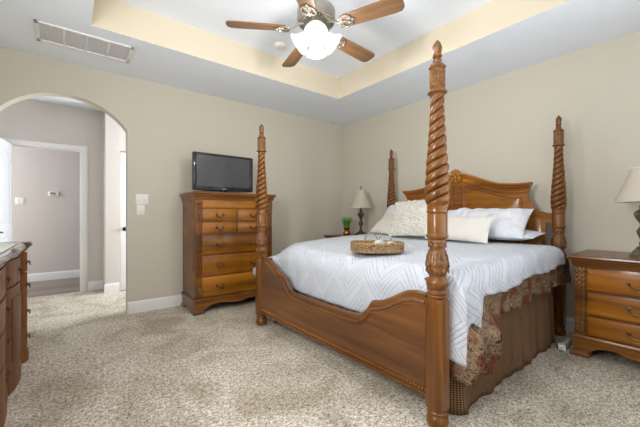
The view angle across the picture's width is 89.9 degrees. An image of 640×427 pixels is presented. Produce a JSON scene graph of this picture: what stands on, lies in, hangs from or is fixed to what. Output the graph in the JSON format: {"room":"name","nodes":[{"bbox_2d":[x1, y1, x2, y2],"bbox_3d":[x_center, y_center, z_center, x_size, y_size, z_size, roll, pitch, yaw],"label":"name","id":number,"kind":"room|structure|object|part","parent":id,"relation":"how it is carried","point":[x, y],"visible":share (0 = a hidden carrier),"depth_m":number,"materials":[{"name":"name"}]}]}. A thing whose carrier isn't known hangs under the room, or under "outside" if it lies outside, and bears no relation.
{"room":"bedroom","nodes":[
{"label":"bedroom","id":0,"kind":"room"},
{"bbox_2d":[13,146,79,273],"bbox_3d":[-4.514,-0.222,5.877,5.000,2.740,0.120,0,0,-38],"label":"wall","id":1,"kind":"structure","parent":0,"point":[51,223],"depth_m":5.60,"materials":[{"name":"beige paint"}]},
{"bbox_2d":[15,197,24,204],"bbox_3d":[-5.037,-0.227,5.381,0.120,0.120,0.010,0,0,-38],"label":"light switch","id":2,"kind":"object","parent":1,"relation":"attached to","point":[18,200],"visible":1,"depth_m":5.38,"materials":[{"name":"white plastic"}]},
{"bbox_2d":[27,270,79,281],"bbox_3d":[-4.511,1.080,5.793,4.900,0.136,0.015,0,0,-38],"label":"baseboard","id":3,"kind":"structure","parent":1,"relation":"attached to","point":[34,277],"depth_m":5.64,"materials":[{"name":"white paint"}]},
{"bbox_2d":[48,191,58,195],"bbox_3d":[-4.691,-0.362,5.642,0.150,0.084,0.030,0,0,-38],"label":"thermostat","id":4,"kind":"object","parent":1,"relation":"attached to","point":[50,193],"visible":1,"depth_m":5.63,"materials":[{"name":"white plastic"}]},
{"bbox_2d":[0,99,102,281],"bbox_3d":[-3.850,-0.222,4.617,1.520,2.740,0.120,0,0,-38],"label":"wall","id":5,"kind":"structure","parent":0,"point":[27,119],"depth_m":4.75,"materials":[{"name":"beige paint"}]},
{"bbox_2d":[0,138,12,241],"bbox_3d":[-3.934,0.104,3.986,0.101,2.072,0.710,0,0,-30],"label":"door","id":6,"kind":"structure","parent":5,"relation":"in","point":[6,149],"depth_m":4.10,"materials":[{"name":"white paint"}]},
{"bbox_2d":[0,137,87,291],"bbox_3d":[-3.894,0.066,4.568,0.936,2.165,0.144,0,0,-38],"label":"door frame","id":7,"kind":"structure","parent":5,"relation":"attached to","point":[83,150],"depth_m":4.76,"materials":[{"name":"white paint"}]},
{"bbox_2d":[88,280,102,290],"bbox_3d":[-3.412,1.080,4.877,0.190,0.136,0.015,0,0,-38],"label":"baseboard","id":8,"kind":"structure","parent":5,"relation":"attached to","point":[92,285],"depth_m":4.87,"materials":[{"name":"white paint"}]},
{"bbox_2d":[103,112,125,291],"bbox_3d":[-2.465,-0.222,5.412,1.960,2.740,0.350,0,0,-38],"label":"wall","id":9,"kind":"structure","parent":0,"point":[114,136],"depth_m":4.73,"materials":[{"name":"beige paint"}]},
{"bbox_2d":[104,282,118,293],"bbox_3d":[-3.059,1.080,4.710,0.186,0.136,0.015,0,0,-38],"label":"baseboard","id":10,"kind":"structure","parent":9,"relation":"attached to","point":[111,287],"depth_m":4.70,"materials":[{"name":"white paint"}]},
{"bbox_2d":[120,152,125,289],"bbox_3d":[-2.691,0.102,5.024,0.745,2.077,0.111,0,0,-38],"label":"door","id":11,"kind":"structure","parent":9,"relation":"in","point":[122,154],"depth_m":4.82,"materials":[{"name":"white paint"}]},
{"bbox_2d":[0,47,342,312],"bbox_3d":[-1.471,-0.222,4.373,4.952,2.740,0.140,0,0,-38],"label":"wall","id":12,"kind":"structure","parent":0,"point":[163,125],"depth_m":4.01,"materials":[{"name":"beige paint"}]},
{"bbox_2d":[137,205,144,214],"bbox_3d":[-2.111,-0.055,3.773,0.085,0.118,0.010,0,0,-38],"label":"light switch","id":13,"kind":"object","parent":12,"relation":"attached to","point":[140,208],"visible":1,"depth_m":3.77,"materials":[{"name":"white plastic"}]},
{"bbox_2d":[136,194,147,203],"bbox_3d":[-2.098,-0.180,3.783,0.132,0.118,0.010,0,0,-38],"label":"light switch","id":14,"kind":"object","parent":12,"relation":"attached to","point":[140,198],"visible":1,"depth_m":3.78,"materials":[{"name":"white plastic"}]},
{"bbox_2d":[127,294,181,313],"bbox_3d":[-0.902,1.080,4.724,3.344,0.136,0.015,0,0,-38],"label":"baseboard","id":15,"kind":"structure","parent":12,"relation":"attached to","point":[176,300],"depth_m":3.85,"materials":[{"name":"white paint"}]},
{"bbox_2d":[255,228,267,245],"bbox_3d":[-0.612,0.229,3.353,0.121,0.190,0.121,0,0,-38],"label":"bedpost","id":16,"kind":"object","parent":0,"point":[261,237],"depth_m":3.31,"materials":[{"name":"brown wood"}]},
{"bbox_2d":[0,0,639,125],"bbox_3d":[-1.559,-1.787,3.210,6.532,0.390,7.970,0,0,-38],"label":"ceiling","id":17,"kind":"structure","parent":0,"point":[570,26],"depth_m":3.21,"materials":[{"name":"white paint"}]},
{"bbox_2d":[33,19,133,62],"bbox_3d":[-2.167,-1.585,2.978,0.720,0.014,0.380,0,0,-38],"label":"ceiling vent","id":18,"kind":"object","parent":17,"relation":"in","point":[45,32],"visible":1,"depth_m":2.95,"materials":[{"name":"white paint"}]},
{"bbox_2d":[274,42,285,49],"bbox_3d":[-0.444,-1.863,3.559,0.132,0.038,0.132,0,0,-38],"label":"smoke detector","id":19,"kind":"object","parent":17,"relation":"attached to","point":[278,45],"visible":1,"depth_m":3.52,"materials":[{"name":"white plastic"}]},
{"bbox_2d":[226,0,404,66],"bbox_3d":[-0.007,-1.574,2.560,1.296,0.617,1.326,0,0,-38],"label":"ceiling fan","id":20,"kind":"object","parent":17,"relation":"hanging from","point":[316,18],"visible":1,"depth_m":2.44,"materials":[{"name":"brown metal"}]},
{"bbox_3d":[-0.488,-1.452,2.470,0.460,0.008,0.140,0,12,-7],"label":"blade","id":21,"kind":"part","parent":20,"relation":"part of","materials":[{"name":"brown wood"}]},
{"bbox_3d":[-0.224,-1.452,2.942,0.140,0.008,0.460,-13,5,-24],"label":"blade","id":22,"kind":"part","parent":20,"relation":"part of","materials":[{"name":"brown wood"}]},
{"bbox_3d":[-0.164,-1.349,2.528,0.166,0.167,0.166,0,0,-38],"label":"lamp shade","id":23,"kind":"part","parent":20,"relation":"part of","materials":[{"name":"white glass"}]},
{"bbox_3d":[-0.120,-1.452,2.073,0.140,0.008,0.460,12,2,11],"label":"blade","id":24,"kind":"part","parent":20,"relation":"part of","materials":[{"name":"brown wood"}]},
{"bbox_3d":[-0.035,-1.349,2.391,0.166,0.167,0.166,0,0,-38],"label":"lamp shade","id":25,"kind":"part","parent":20,"relation":"part of","materials":[{"name":"white glass"}]},
{"bbox_3d":[-0.031,-1.374,2.427,0.071,0.076,0.076,0,0,-38],"label":"bulb","id":26,"kind":"part","parent":20,"relation":"part of","materials":[{"name":"white glass"}]},
{"bbox_3d":[-0.027,-1.349,2.657,0.166,0.167,0.166,0,0,-38],"label":"lamp shade","id":27,"kind":"part","parent":20,"relation":"part of","materials":[{"name":"white glass"}]},
{"bbox_3d":[0.102,-1.349,2.520,0.166,0.167,0.166,0,0,-38],"label":"lamp shade","id":28,"kind":"part","parent":20,"relation":"part of","materials":[{"name":"white glass"}]},
{"bbox_3d":[0.306,-1.452,2.837,0.460,0.008,0.140,0,-12,-43],"label":"blade","id":29,"kind":"part","parent":20,"relation":"part of","materials":[{"name":"brown wood"}]},
{"bbox_3d":[0.370,-1.452,2.300,0.460,0.008,0.140,0,-12,29],"label":"blade","id":30,"kind":"part","parent":20,"relation":"part of","materials":[{"name":"brown wood"}]},
{"bbox_2d":[91,0,568,98],"bbox_3d":[-0.028,-1.737,2.533,2.835,0.289,2.670,0,0,-38],"label":"tray ceiling border","id":31,"kind":"structure","parent":17,"relation":"attached to","point":[117,16],"depth_m":3.21,"materials":[{"name":"beige paint"}]},
{"bbox_2d":[4,277,639,426],"bbox_3d":[-1.541,1.198,3.243,6.400,0.100,8.000,0,0,-38],"label":"floor","id":32,"kind":"structure","parent":0,"point":[91,362],"depth_m":2.22,"materials":[{"name":"carpet"}]},
{"bbox_2d":[0,241,32,426],"bbox_3d":[-1.901,0.682,1.621,0.546,0.932,2.188,0,0,-38],"label":"dresser","id":33,"kind":"object","parent":32,"relation":"on","point":[14,352],"visible":1,"depth_m":2.07,"materials":[{"name":"brown wood"}]},
{"bbox_3d":[-1.751,0.941,1.739,0.045,0.185,0.626,0,0,-38],"label":"drawer","id":34,"kind":"part","parent":33,"relation":"part of","materials":[{"name":"brown wood"}]},
{"bbox_3d":[-1.751,0.746,1.739,0.045,0.175,0.626,0,0,-38],"label":"drawer","id":35,"kind":"part","parent":33,"relation":"part of","materials":[{"name":"brown wood"}]},
{"bbox_3d":[-1.751,0.558,1.739,0.045,0.170,0.626,0,0,-38],"label":"drawer","id":36,"kind":"part","parent":33,"relation":"part of","materials":[{"name":"brown wood"}]},
{"bbox_3d":[-1.751,0.378,1.739,0.045,0.160,0.626,0,0,-38],"label":"drawer","id":37,"kind":"part","parent":33,"relation":"part of","materials":[{"name":"brown wood"}]},
{"bbox_2d":[0,243,16,252],"bbox_3d":[-1.891,0.212,1.584,0.435,0.005,1.630,0,0,-38],"label":"table runner","id":38,"kind":"object","parent":33,"relation":"on","point":[3,247],"visible":1,"depth_m":2.10,"materials":[{"name":"white fabric"}]},
{"bbox_3d":[-2.114,0.378,2.211,0.057,0.160,0.516,0,0,-38],"label":"drawer","id":39,"kind":"part","parent":33,"relation":"part of","materials":[{"name":"brown wood"}]},
{"bbox_3d":[-2.114,0.753,2.211,0.057,0.560,0.516,0,0,-38],"label":"door","id":40,"kind":"part","parent":33,"relation":"part of","materials":[{"name":"brown wood"}]},
{"bbox_3d":[-2.104,0.753,2.219,0.044,0.410,0.370,0,0,-38],"label":"door panel","id":41,"kind":"part","parent":33,"relation":"part of","materials":[{"name":"brown wood"}]},
{"bbox_3d":[-2.327,0.370,2.504,0.061,0.145,0.161,0,0,-38],"label":"drawer","id":42,"kind":"part","parent":33,"relation":"part of","materials":[{"name":"brown wood"}]},
{"bbox_3d":[-2.327,0.550,2.504,0.061,0.185,0.161,0,0,-38],"label":"drawer","id":43,"kind":"part","parent":33,"relation":"part of","materials":[{"name":"brown wood"}]},
{"bbox_3d":[-2.327,0.951,2.504,0.061,0.165,0.161,0,0,-38],"label":"drawer","id":44,"kind":"part","parent":33,"relation":"part of","materials":[{"name":"brown wood"}]},
{"bbox_3d":[-2.327,0.755,2.504,0.061,0.195,0.161,0,0,-38],"label":"drawer","id":45,"kind":"part","parent":33,"relation":"part of","materials":[{"name":"brown wood"}]},
{"bbox_2d":[179,191,275,315],"bbox_3d":[-1.177,0.442,4.149,1.080,1.412,0.564,0,0,-38],"label":"dresser","id":46,"kind":"object","parent":32,"relation":"on","point":[220,231],"visible":0.81,"depth_m":3.86,"materials":[{"name":"brown wood"}]},
{"bbox_3d":[-1.187,0.998,4.162,1.028,0.050,0.533,0,0,-38],"label":"moulding","id":47,"kind":"part","parent":46,"relation":"part of","materials":[{"name":"brown wood"}]},
{"bbox_3d":[-1.198,0.159,3.827,0.417,0.130,0.019,0,0,-38],"label":"drawer","id":48,"kind":"part","parent":46,"relation":"part of","materials":[{"name":"brown wood"}]},
{"bbox_3d":[-1.198,0.010,3.827,0.417,0.144,0.019,0,0,-38],"label":"drawer","id":49,"kind":"part","parent":46,"relation":"part of","materials":[{"name":"brown wood"}]},
{"bbox_2d":[192,151,252,192],"bbox_3d":[-1.231,-0.511,4.100,0.780,0.495,0.240,0,0,-38],"label":"television","id":50,"kind":"object","parent":46,"relation":"on","point":[210,171],"visible":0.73,"depth_m":4.05,"materials":[{"name":"black metal"}]},
{"bbox_3d":[-1.502,-0.529,3.844,0.038,0.440,0.007,0,0,-38],"label":"trim","id":51,"kind":"part","parent":50,"relation":"part of","materials":[{"name":"black plastic"}]},
{"bbox_3d":[-0.919,-0.529,4.304,0.038,0.440,0.007,0,0,-38],"label":"trim","id":52,"kind":"part","parent":50,"relation":"part of","materials":[{"name":"black plastic"}]},
{"bbox_3d":[-1.028,0.847,3.961,0.850,0.230,0.019,0,0,-38],"label":"drawer","id":53,"kind":"part","parent":46,"relation":"part of","materials":[{"name":"brown wood"}]},
{"bbox_3d":[-1.028,-0.122,3.961,0.850,0.096,0.019,0,0,-38],"label":"drawer","id":54,"kind":"part","parent":46,"relation":"part of","materials":[{"name":"brown wood"}]},
{"bbox_3d":[-1.028,0.600,3.961,0.850,0.232,0.019,0,0,-38],"label":"drawer","id":55,"kind":"part","parent":46,"relation":"part of","materials":[{"name":"brown wood"}]},
{"bbox_3d":[-1.028,0.356,3.961,0.850,0.224,0.019,0,0,-38],"label":"drawer","id":56,"kind":"part","parent":46,"relation":"part of","materials":[{"name":"brown wood"}]},
{"bbox_3d":[-0.858,0.159,4.095,0.417,0.130,0.019,0,0,-38],"label":"drawer","id":57,"kind":"part","parent":46,"relation":"part of","materials":[{"name":"brown wood"}]},
{"bbox_3d":[-0.858,0.010,4.095,0.417,0.144,0.019,0,0,-38],"label":"drawer","id":58,"kind":"part","parent":46,"relation":"part of","materials":[{"name":"brown wood"}]},
{"bbox_2d":[324,234,354,237],"bbox_3d":[0.565,0.739,5.014,0.641,0.818,0.823,0,0,-38],"label":"nightstand","id":59,"kind":"object","parent":32,"relation":"on","point":[336,235],"visible":0.02,"depth_m":5.04,"materials":[{"name":"brown wood"}]},
{"bbox_2d":[340,216,351,234],"bbox_3d":[0.434,0.176,5.139,0.289,0.308,0.299,0,0,-38],"label":"potted grass","id":60,"kind":"object","parent":59,"relation":"on","point":[346,221],"depth_m":5.09,"materials":[{"name":"green plant"}]},
{"bbox_2d":[343,227,350,234],"bbox_3d":[0.429,0.269,5.136,0.124,0.122,0.123,0,0,-38],"label":"pot","id":61,"kind":"object","parent":59,"relation":"on","point":[346,231],"depth_m":5.09,"materials":[{"name":"brown ceramic"}]},
{"bbox_2d":[350,186,371,234],"bbox_3d":[0.637,-0.058,5.002,0.354,0.776,0.354,0,0,-38],"label":"table lamp","id":62,"kind":"object","parent":59,"relation":"on","point":[360,200],"visible":1,"depth_m":4.93,"materials":[{"name":"beige fabric"}]},
{"bbox_3d":[0.637,-0.236,5.002,0.348,0.269,0.348,0,0,-38],"label":"lamp shade","id":63,"kind":"part","parent":62,"relation":"part of","materials":[{"name":"fabric"}]},
{"bbox_2d":[255,40,566,426],"bbox_3d":[0.836,0.100,3.196,2.250,2.096,2.169,0,0,-38],"label":"bed","id":64,"kind":"object","parent":32,"relation":"on","point":[403,337],"visible":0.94,"depth_m":2.11,"materials":[{"name":"brown wood"}]},
{"bbox_3d":[0.011,0.998,2.542,0.052,0.031,1.944,0,0,-38],"label":"rail","id":65,"kind":"part","parent":64,"relation":"part of","materials":[{"name":"brown wood"}]},
{"bbox_3d":[0.016,0.729,2.546,0.040,0.538,1.944,0,0,-38],"label":"footboard","id":66,"kind":"part","parent":64,"relation":"part of","materials":[{"name":"brown wood"}]},
{"bbox_3d":[0.011,0.610,2.542,0.049,0.348,1.893,0,0,-38],"label":"moulding","id":67,"kind":"part","parent":64,"relation":"part of","materials":[{"name":"brown wood"}]},
{"bbox_2d":[384,205,395,214],"bbox_3d":[1.108,0.040,4.301,0.291,0.375,0.711,0,0,-36],"label":"pillow","id":68,"kind":"object","parent":64,"relation":"on","point":[391,208],"visible":0.1,"depth_m":4.47,"materials":[{"name":"white fabric"}]},
{"bbox_2d":[273,287,554,414],"bbox_3d":[0.777,0.869,3.141,1.730,0.550,2.138,0,0,-38],"label":"bed skirt","id":69,"kind":"object","parent":64,"relation":"attached to","point":[527,331],"visible":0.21,"depth_m":2.34,"materials":[{"name":"brown fabric"}]},
{"bbox_3d":[1.427,0.101,4.132,0.006,0.895,0.600,0,0,-38],"label":"panel","id":70,"kind":"part","parent":64,"relation":"part of","materials":[{"name":"brown wood"}]},
{"bbox_3d":[1.650,-0.354,3.837,0.102,0.265,1.550,0,0,-38],"label":"crown moulding","id":71,"kind":"part","parent":64,"relation":"part of","materials":[{"name":"brown wood"}]},
{"bbox_3d":[1.673,0.145,3.855,0.040,1.165,1.950,0,0,-38],"label":"headboard","id":72,"kind":"part","parent":64,"relation":"part of","materials":[{"name":"brown wood"}]},
{"bbox_3d":[1.886,0.101,3.551,0.006,0.895,0.600,0,0,-38],"label":"panel","id":73,"kind":"part","parent":64,"relation":"part of","materials":[{"name":"brown wood"}]},
{"bbox_3d":[1.454,0.838,2.426,2.010,0.180,0.025,0,0,-38],"label":"rail","id":74,"kind":"part","parent":64,"relation":"part of","materials":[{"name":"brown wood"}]},
{"bbox_2d":[556,342,568,360],"bbox_3d":[1.979,1.123,2.611,0.083,0.050,0.344,0,0,38],"label":"plug","id":75,"kind":"object","parent":32,"relation":"on","point":[561,346],"visible":1,"depth_m":2.69,"materials":[{"name":"white plastic"}]},
{"bbox_2d":[562,337,571,347],"bbox_3d":[2.183,1.130,2.835,0.052,0.036,0.200,0,0,44],"label":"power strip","id":76,"kind":"object","parent":32,"relation":"on","point":[567,341],"visible":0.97,"depth_m":2.81,"materials":[{"name":"grey plastic"}]},
{"bbox_2d":[566,249,639,361],"bbox_3d":[2.536,0.739,2.519,0.641,0.818,0.823,0,0,-38],"label":"nightstand","id":77,"kind":"object","parent":32,"relation":"on","point":[607,283],"visible":1,"depth_m":2.48,"materials":[{"name":"brown wood"}]},
{"bbox_3d":[2.548,0.998,2.529,0.610,0.050,0.771,0,0,-38],"label":"moulding","id":78,"kind":"part","parent":77,"relation":"part of","materials":[{"name":"brown wood"}]},
{"bbox_3d":[2.317,0.888,2.346,0.019,0.148,0.567,0,0,-38],"label":"drawer","id":79,"kind":"part","parent":77,"relation":"part of","materials":[{"name":"brown wood"}]},
{"bbox_3d":[2.317,0.710,2.346,0.019,0.176,0.567,0,0,-38],"label":"drawer","id":80,"kind":"part","parent":77,"relation":"part of","materials":[{"name":"brown wood"}]},
{"bbox_3d":[2.317,0.521,2.346,0.019,0.170,0.567,0,0,-38],"label":"drawer","id":81,"kind":"part","parent":77,"relation":"part of","materials":[{"name":"brown wood"}]},
{"bbox_2d":[613,167,639,256],"bbox_3d":[2.547,-0.058,2.527,0.354,0.776,0.354,0,0,-38],"label":"table lamp","id":82,"kind":"object","parent":77,"relation":"on","point":[629,192],"visible":1,"depth_m":2.52,"materials":[{"name":"beige fabric"}]},
{"bbox_3d":[2.547,-0.236,2.527,0.348,0.269,0.348,0,0,-38],"label":"lamp shade","id":83,"kind":"part","parent":82,"relation":"part of","materials":[{"name":"fabric"}]},
{"bbox_3d":[2.547,-0.102,2.527,0.354,0.005,0.354,0,0,-38],"label":"shade trim","id":84,"kind":"part","parent":82,"relation":"part of","materials":[{"name":"beige fabric"}]},
{"bbox_3d":[2.299,0.892,2.331,0.036,0.053,0.106,0,0,-38],"label":"handle","id":85,"kind":"part","parent":77,"relation":"part of","materials":[{"name":"brown metal"}]},
{"bbox_3d":[2.299,0.715,2.331,0.036,0.053,0.106,0,0,-38],"label":"handle","id":86,"kind":"part","parent":77,"relation":"part of","materials":[{"name":"brown metal"}]},
{"bbox_3d":[2.299,0.525,2.331,0.036,0.053,0.106,0,0,-38],"label":"handle","id":87,"kind":"part","parent":77,"relation":"part of","materials":[{"name":"brown metal"}]},
{"bbox_2d":[425,239,449,274],"bbox_3d":[0.637,0.229,1.740,0.121,0.190,0.121,0,0,-38],"label":"bedpost","id":88,"kind":"object","parent":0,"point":[437,260],"depth_m":1.70,"materials":[{"name":"brown wood"}]},
{"bbox_2d":[343,31,639,317],"bbox_3d":[1.940,-0.222,3.936,0.140,2.740,4.774,0,0,-38],"label":"wall","id":89,"kind":"structure","parent":0,"point":[499,129],"depth_m":3.35,"materials":[{"name":"beige paint"}]},
{"bbox_2d":[565,316,574,331],"bbox_3d":[1.841,1.080,3.937,0.015,0.136,4.618,0,0,-38],"label":"baseboard","id":90,"kind":"structure","parent":89,"relation":"attached to","point":[570,322],"depth_m":3.14,"materials":[{"name":"white paint"}]},
{"bbox_2d":[551,229,566,248],"bbox_3d":[2.280,0.229,3.062,0.121,0.190,0.121,0,0,-38],"label":"bedpost","id":91,"kind":"object","parent":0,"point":[558,239],"depth_m":3.02,"materials":[{"name":"brown wood"}]},
{"bbox_3d":[0.937,0.575,3.218,1.860,0.345,1.790,0,0,-38],"label":"mattress","id":92,"kind":"object","parent":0,"visible":0},
{"bbox_2d":[271,246,570,386],"bbox_3d":[0.827,0.608,3.221,1.970,0.658,2.448,0,0,-38],"label":"bedspread","id":93,"kind":"object","parent":92,"relation":"on","point":[484,343],"visible":0.09,"depth_m":1.89,"materials":[{"name":"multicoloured fabric"}]},
{"bbox_2d":[253,234,565,367],"bbox_3d":[0.705,0.536,3.198,1.811,0.573,2.433,0,0,-38],"label":"comforter","id":94,"kind":"object","parent":93,"relation":"on","point":[326,269],"visible":0.74,"depth_m":2.37,"materials":[{"name":"white fabric"}]},
{"bbox_2d":[350,233,404,253],"bbox_3d":[0.464,0.229,2.611,0.432,0.146,0.363,0,0,-3],"label":"wicker tray","id":95,"kind":"object","parent":94,"relation":"on","point":[364,246],"visible":0.94,"depth_m":2.46,"materials":[{"name":"brown wicker"}]},
{"bbox_2d":[374,237,384,243],"bbox_3d":[0.478,0.236,2.572,0.106,0.115,0.108,0,0,-38],"label":"round ornament","id":96,"kind":"object","parent":95,"relation":"in","point":[379,240],"visible":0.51,"depth_m":2.54,"materials":[{"name":"white ceramic"}]},
{"bbox_2d":[369,214,393,234],"bbox_3d":[0.907,0.122,4.116,0.293,0.273,0.513,0,0,-28],"label":"pillow","id":97,"kind":"object","parent":94,"relation":"on","point":[383,226],"visible":0.56,"depth_m":4.11,"materials":[{"name":"beige fabric"}]},
{"bbox_2d":[388,200,426,236],"bbox_3d":[1.058,0.040,3.699,0.301,0.448,0.560,0,0,-39],"label":"pillow","id":98,"kind":"object","parent":94,"relation":"on","point":[409,218],"visible":0.78,"depth_m":3.63,"materials":[{"name":"white fabric"}]},
{"bbox_2d":[425,216,492,243],"bbox_3d":[1.369,0.139,3.219,0.157,0.256,0.661,0,0,-34],"label":"pillow","id":99,"kind":"object","parent":94,"relation":"on","point":[470,229],"visible":0.59,"depth_m":3.07,"materials":[{"name":"beige fabric"}]},
{"bbox_2d":[447,208,533,238],"bbox_3d":[1.667,0.086,3.358,0.385,0.328,0.901,0,0,-43],"label":"pillow","id":100,"kind":"object","parent":94,"relation":"on","point":[509,223],"visible":0.61,"depth_m":3.11,"materials":[{"name":"white fabric"}]},
{"bbox_2d":[488,230,544,240],"bbox_3d":[1.820,0.198,3.260,0.358,0.113,0.720,0,0,-38],"label":"pillow","id":101,"kind":"object","parent":94,"relation":"on","point":[528,234],"visible":0.31,"depth_m":3.02,"materials":[{"name":"white fabric"}]}
]}

